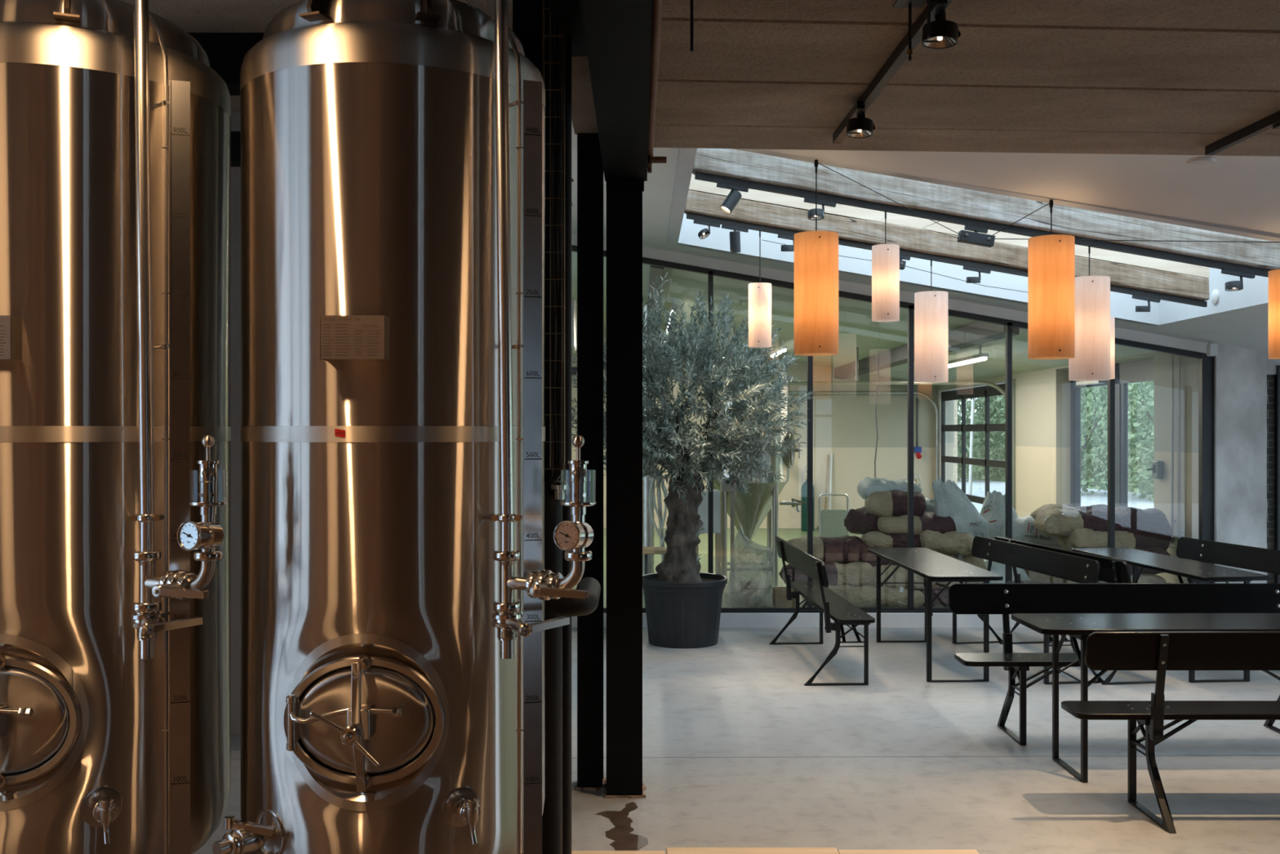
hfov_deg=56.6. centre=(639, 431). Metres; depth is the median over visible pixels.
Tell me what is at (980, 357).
tube
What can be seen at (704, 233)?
spotlight
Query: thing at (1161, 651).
bench
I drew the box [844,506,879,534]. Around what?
sack
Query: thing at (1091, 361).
pendant lamp
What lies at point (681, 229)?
skylight
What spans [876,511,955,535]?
sack
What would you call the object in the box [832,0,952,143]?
track
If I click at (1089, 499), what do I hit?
ground
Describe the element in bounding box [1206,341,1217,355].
sensor
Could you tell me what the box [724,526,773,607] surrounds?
plastic bag
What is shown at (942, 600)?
sack
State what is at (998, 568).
woven sack
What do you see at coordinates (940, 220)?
wire
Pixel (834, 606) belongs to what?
bench
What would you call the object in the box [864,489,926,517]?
sack
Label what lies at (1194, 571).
folding table
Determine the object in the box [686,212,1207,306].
track
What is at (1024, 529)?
woven sack
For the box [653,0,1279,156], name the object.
ceiling slab
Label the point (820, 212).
spotlight
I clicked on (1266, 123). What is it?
track
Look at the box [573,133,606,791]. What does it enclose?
steel column
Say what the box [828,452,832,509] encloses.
squeegee
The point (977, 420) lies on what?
bush
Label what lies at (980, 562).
sack
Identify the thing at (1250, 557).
bench
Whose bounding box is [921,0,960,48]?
spotlight
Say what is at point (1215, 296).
rosette
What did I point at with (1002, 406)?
bush
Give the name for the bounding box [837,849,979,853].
board
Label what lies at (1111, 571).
bench
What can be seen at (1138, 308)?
spotlight
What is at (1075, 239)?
wire
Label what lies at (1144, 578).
sack
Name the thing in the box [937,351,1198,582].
wall
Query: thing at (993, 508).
woven sack
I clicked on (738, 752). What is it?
floor
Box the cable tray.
[542,0,565,480]
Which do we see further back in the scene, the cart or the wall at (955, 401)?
the wall at (955, 401)
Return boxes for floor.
[192,627,1279,853]
[571,528,987,607]
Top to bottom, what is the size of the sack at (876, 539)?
0.199 m
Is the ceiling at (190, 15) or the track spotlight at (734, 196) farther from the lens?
the track spotlight at (734, 196)
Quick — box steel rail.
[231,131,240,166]
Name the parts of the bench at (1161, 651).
leg, leg, seat, backrest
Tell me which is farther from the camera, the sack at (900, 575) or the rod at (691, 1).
the sack at (900, 575)
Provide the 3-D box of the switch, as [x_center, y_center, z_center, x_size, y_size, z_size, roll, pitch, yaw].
[5.055,0.370,11.750,0.072,0.080,0.040,0,0,0]
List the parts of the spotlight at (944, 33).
swivel arm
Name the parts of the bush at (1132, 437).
stem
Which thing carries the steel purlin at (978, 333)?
attached to the ceiling at (856, 328)
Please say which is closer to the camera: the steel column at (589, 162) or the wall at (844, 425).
the steel column at (589, 162)
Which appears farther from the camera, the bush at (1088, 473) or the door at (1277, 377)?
the bush at (1088, 473)
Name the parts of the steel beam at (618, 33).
seat plate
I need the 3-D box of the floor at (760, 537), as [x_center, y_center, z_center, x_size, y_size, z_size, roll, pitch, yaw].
[-0.275,1.830,15.880,11.450,0.300,9.840,0,0,0]
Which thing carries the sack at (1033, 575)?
on the floor at (760, 537)
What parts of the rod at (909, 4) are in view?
plate, rod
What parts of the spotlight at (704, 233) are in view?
swivel arm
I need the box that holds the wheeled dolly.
[642,546,666,574]
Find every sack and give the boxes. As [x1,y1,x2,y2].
[778,561,875,586]
[786,535,868,563]
[801,584,876,607]
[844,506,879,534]
[857,475,921,499]
[860,530,921,547]
[863,551,896,566]
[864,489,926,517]
[872,564,935,590]
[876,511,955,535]
[880,585,924,607]
[919,586,948,606]
[920,529,973,555]
[924,497,935,511]
[932,478,989,537]
[934,553,986,586]
[979,489,1017,538]
[984,560,1031,582]
[998,515,1063,548]
[1023,568,1066,582]
[1030,503,1107,519]
[1033,507,1128,536]
[1057,528,1135,551]
[1066,573,1166,582]
[1115,506,1172,550]
[1128,546,1170,575]
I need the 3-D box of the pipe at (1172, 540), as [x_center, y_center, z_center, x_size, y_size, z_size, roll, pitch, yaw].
[5.097,0.155,11.455,0.051,1.850,0.137,0,0,-39]
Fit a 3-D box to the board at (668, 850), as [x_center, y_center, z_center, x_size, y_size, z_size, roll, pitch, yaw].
[0.468,1.765,4.690,0.716,0.030,0.620,0,0,0]
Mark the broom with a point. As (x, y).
(828, 455)
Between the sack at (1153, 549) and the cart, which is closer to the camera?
the sack at (1153, 549)
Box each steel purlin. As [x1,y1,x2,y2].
[647,265,663,330]
[834,321,1019,379]
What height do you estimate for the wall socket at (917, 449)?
1.059 m
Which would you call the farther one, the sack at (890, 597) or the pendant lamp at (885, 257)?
the sack at (890, 597)
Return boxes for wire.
[763,240,1026,292]
[922,220,958,238]
[1075,239,1279,242]
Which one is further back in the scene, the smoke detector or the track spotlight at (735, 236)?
the track spotlight at (735, 236)
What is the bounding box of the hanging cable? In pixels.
[874,351,879,477]
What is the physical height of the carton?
0.170 m
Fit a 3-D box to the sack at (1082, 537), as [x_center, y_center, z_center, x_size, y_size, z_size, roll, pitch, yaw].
[4.360,1.034,11.359,0.596,0.259,0.477,0,0,-3]
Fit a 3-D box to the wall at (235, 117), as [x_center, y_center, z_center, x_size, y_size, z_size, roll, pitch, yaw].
[-3.150,-0.120,7.100,4.100,3.800,0.200,0,0,0]
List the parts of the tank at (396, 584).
valve lever, hinge post, star handle, hinge arm, name plate, manway lid, spout, valve lever, valve lever, knob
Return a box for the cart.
[818,493,848,537]
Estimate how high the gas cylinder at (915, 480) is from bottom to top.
0.979 m
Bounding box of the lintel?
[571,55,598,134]
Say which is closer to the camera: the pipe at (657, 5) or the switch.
the pipe at (657, 5)
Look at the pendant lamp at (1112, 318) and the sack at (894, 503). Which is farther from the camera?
the sack at (894, 503)
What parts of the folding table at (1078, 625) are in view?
leg, leg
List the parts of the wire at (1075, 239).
cord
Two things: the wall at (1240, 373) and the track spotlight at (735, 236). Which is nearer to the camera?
the track spotlight at (735, 236)
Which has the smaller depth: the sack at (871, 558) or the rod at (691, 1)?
the rod at (691, 1)
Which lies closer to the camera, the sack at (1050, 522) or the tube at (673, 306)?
the sack at (1050, 522)
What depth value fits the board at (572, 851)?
4.94 m
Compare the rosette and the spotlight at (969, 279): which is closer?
the spotlight at (969, 279)
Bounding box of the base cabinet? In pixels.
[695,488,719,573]
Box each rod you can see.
[690,0,693,51]
[892,0,927,61]
[927,0,930,38]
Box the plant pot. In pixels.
[642,572,727,648]
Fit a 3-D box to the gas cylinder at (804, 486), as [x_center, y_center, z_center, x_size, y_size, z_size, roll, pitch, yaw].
[2.832,1.121,20.050,0.224,1.119,0.224,0,0,0]
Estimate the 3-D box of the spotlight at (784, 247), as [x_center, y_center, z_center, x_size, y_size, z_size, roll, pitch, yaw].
[1.141,-1.423,8.960,0.205,0.138,0.108,0,0,0]
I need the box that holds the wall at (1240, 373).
[1214,344,1266,582]
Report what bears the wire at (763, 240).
hanging from the track at (689, 215)
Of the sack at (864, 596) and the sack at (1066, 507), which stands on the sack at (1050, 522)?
the sack at (1066, 507)
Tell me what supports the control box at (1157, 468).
attached to the wall at (1042, 397)
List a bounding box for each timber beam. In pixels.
[684,173,1209,301]
[692,148,1279,270]
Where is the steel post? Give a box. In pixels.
[512,0,557,853]
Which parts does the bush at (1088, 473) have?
stem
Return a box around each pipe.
[542,478,600,853]
[647,0,666,173]
[1168,355,1182,547]
[1170,354,1175,543]
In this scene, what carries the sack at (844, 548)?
on the sack at (855, 574)
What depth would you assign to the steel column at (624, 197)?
5.77 m
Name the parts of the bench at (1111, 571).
leg, seat, backrest, leg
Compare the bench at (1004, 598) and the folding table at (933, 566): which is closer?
the bench at (1004, 598)
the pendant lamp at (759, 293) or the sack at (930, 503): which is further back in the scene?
the sack at (930, 503)
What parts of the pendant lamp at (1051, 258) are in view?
cord, lamp shade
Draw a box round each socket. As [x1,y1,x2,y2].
[913,397,921,458]
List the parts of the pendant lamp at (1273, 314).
lamp shade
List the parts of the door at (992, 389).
frame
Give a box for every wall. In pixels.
[231,112,240,733]
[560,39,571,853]
[571,324,954,528]
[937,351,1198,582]
[954,400,957,484]
[1214,344,1266,582]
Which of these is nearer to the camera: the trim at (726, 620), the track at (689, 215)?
the track at (689, 215)
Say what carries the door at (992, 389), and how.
in the wall at (1042, 397)
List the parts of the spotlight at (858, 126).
swivel arm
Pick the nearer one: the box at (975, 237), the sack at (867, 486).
the box at (975, 237)
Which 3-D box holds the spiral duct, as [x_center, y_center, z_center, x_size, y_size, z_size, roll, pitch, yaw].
[0.089,0.155,12.900,0.136,3.050,0.136,0,0,0]
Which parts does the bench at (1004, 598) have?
leg, seat, leg, backrest, leg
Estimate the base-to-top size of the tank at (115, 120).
3.076 m
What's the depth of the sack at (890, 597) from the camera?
11.29 m
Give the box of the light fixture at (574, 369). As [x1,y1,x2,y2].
[571,297,577,374]
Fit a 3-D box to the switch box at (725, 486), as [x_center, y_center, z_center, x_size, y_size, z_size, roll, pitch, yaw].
[0.968,1.081,12.300,0.260,1.198,0.120,0,0,0]
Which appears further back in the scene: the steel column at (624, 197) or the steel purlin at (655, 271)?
the steel purlin at (655, 271)
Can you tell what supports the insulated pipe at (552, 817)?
on the floor
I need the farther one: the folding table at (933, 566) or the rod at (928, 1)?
the folding table at (933, 566)
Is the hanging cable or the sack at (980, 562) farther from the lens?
the hanging cable
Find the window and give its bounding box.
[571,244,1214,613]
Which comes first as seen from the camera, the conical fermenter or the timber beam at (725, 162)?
the timber beam at (725, 162)
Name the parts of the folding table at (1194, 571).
leg, leg, leg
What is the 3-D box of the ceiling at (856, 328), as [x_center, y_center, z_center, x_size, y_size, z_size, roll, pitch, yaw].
[-0.275,-1.779,15.850,11.450,2.078,9.900,0,0,0]
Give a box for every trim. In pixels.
[571,234,1207,353]
[571,613,1027,627]
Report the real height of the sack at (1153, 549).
0.314 m
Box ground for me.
[957,478,1154,513]
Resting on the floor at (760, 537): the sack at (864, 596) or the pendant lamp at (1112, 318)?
the sack at (864, 596)
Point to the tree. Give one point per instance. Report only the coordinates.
(687, 460)
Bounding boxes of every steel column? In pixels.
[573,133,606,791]
[602,180,646,798]
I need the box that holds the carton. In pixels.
[772,586,795,607]
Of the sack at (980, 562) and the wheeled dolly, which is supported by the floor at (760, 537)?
the wheeled dolly
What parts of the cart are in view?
panel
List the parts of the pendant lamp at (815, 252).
lamp shade, cord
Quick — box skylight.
[666,147,1279,325]
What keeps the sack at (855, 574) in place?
on the sack at (864, 596)
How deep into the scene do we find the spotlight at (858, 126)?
4.98 m
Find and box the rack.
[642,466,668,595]
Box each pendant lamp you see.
[748,231,771,347]
[794,159,960,355]
[871,211,899,321]
[914,259,947,382]
[992,199,1075,359]
[1068,245,1110,381]
[1110,316,1115,378]
[1268,269,1279,359]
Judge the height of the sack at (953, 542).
0.243 m
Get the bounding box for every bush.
[957,395,1005,457]
[957,395,1005,481]
[965,395,1005,481]
[1080,385,1147,495]
[1097,381,1154,500]
[1106,382,1154,457]
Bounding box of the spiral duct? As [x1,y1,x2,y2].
[642,304,654,574]
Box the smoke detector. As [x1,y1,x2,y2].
[1186,156,1217,164]
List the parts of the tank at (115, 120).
name plate, hinge arm, manway lid, spout, valve lever, valve lever, knob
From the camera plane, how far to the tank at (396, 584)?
3.02 m
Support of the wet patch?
on the floor at (738, 752)
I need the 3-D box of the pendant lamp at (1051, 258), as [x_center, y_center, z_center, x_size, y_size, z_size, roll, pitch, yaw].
[2.304,-0.861,7.032,0.249,0.903,1.016,0,0,0]
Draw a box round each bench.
[768,536,875,685]
[935,535,1103,684]
[948,582,1279,745]
[994,536,1155,684]
[1061,631,1279,833]
[1176,537,1279,582]
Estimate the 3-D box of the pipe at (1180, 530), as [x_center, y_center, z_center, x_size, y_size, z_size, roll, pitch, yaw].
[5.097,0.195,11.315,0.051,1.930,0.137,0,0,-39]
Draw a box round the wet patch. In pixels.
[595,801,648,850]
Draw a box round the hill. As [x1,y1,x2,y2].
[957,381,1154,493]
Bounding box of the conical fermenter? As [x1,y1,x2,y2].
[706,351,806,586]
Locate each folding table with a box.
[866,547,1003,681]
[1011,613,1279,782]
[1071,547,1271,682]
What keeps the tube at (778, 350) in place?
attached to the ceiling at (856, 328)
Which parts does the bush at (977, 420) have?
stem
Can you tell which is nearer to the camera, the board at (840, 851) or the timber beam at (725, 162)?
the board at (840, 851)
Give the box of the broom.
[817,454,829,529]
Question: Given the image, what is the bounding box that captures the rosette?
[1210,289,1219,303]
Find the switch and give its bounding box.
[1146,464,1155,472]
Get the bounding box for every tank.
[0,0,231,853]
[212,0,595,853]
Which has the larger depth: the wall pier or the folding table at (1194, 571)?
the wall pier
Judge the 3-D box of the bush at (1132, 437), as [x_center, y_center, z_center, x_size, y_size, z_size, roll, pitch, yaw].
[14.007,-0.475,30.843,3.898,4.858,3.830,0,0,-43]
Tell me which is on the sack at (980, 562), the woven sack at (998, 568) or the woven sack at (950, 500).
the woven sack at (950, 500)
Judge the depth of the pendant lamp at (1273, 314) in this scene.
6.62 m
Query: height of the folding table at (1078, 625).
0.786 m
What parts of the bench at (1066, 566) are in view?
seat, leg, leg, backrest, leg, leg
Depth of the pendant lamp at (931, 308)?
8.85 m
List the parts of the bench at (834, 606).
leg, backrest, leg, leg, seat, leg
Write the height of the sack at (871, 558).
0.265 m
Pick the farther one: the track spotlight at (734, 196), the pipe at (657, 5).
the track spotlight at (734, 196)
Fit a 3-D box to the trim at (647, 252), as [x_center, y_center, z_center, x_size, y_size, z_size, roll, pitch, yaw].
[2.050,-1.292,10.910,6.500,1.210,0.140,0,0,0]
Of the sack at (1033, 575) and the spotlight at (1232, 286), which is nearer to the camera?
the spotlight at (1232, 286)
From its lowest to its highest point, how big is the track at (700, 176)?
0.698 m
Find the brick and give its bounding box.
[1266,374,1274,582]
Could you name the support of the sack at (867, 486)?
on the sack at (894, 503)
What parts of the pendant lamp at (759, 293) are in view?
lamp shade, cord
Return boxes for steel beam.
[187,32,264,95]
[579,0,652,191]
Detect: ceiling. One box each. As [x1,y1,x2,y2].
[120,0,512,112]
[571,120,1279,353]
[571,251,1155,385]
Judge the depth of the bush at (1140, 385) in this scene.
34.44 m
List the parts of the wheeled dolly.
wheel post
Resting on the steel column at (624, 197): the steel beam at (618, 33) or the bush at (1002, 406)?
the steel beam at (618, 33)
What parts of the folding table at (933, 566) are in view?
leg, leg, leg, leg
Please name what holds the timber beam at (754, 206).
attached to the skylight
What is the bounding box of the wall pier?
[1266,353,1279,374]
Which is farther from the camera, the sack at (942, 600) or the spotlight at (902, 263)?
the sack at (942, 600)
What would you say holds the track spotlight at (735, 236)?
attached to the track at (689, 215)
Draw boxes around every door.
[733,326,1015,510]
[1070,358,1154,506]
[1274,365,1279,582]
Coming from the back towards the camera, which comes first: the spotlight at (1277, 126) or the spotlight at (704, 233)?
the spotlight at (704, 233)
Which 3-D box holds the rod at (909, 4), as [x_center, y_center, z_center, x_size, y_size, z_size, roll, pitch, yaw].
[0.887,-1.314,3.900,0.100,0.193,0.080,0,0,0]
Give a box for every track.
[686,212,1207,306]
[694,172,1270,277]
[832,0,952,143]
[1204,110,1279,155]
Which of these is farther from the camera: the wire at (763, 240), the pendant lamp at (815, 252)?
the wire at (763, 240)
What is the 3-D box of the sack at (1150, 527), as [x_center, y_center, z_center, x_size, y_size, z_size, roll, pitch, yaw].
[4.799,0.955,11.504,0.507,0.457,0.561,0,0,0]
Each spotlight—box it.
[693,218,720,239]
[716,182,748,214]
[721,223,748,253]
[777,233,794,251]
[804,196,836,220]
[846,101,875,138]
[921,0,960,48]
[962,265,991,283]
[1132,294,1160,311]
[1221,268,1255,291]
[1272,122,1279,128]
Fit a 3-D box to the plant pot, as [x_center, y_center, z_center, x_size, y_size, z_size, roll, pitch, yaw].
[0.365,1.504,10.020,0.748,0.552,0.748,0,0,0]
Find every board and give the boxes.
[571,850,665,853]
[666,847,839,853]
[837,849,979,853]
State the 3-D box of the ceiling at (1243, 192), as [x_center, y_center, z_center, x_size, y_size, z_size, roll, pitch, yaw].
[3.500,-1.143,8.395,9.400,1.707,4.990,0,0,0]
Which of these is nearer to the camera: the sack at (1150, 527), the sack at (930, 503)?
the sack at (1150, 527)
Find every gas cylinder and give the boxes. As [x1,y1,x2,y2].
[800,464,814,531]
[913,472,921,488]
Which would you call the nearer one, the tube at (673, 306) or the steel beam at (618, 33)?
the steel beam at (618, 33)
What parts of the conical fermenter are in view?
leg, leg, leg, leg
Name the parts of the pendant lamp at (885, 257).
cord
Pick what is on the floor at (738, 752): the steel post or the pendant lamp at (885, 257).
the steel post
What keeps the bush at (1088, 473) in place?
on the ground
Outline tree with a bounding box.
[571,272,815,582]
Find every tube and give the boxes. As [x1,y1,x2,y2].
[666,298,676,333]
[768,338,786,357]
[947,344,988,368]
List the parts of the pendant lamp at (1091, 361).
cord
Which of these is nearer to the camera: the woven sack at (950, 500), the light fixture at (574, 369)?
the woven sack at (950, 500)
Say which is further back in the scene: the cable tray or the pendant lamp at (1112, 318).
the pendant lamp at (1112, 318)
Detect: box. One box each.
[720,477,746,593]
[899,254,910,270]
[956,224,995,247]
[1146,460,1163,479]
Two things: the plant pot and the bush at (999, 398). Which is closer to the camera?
the plant pot

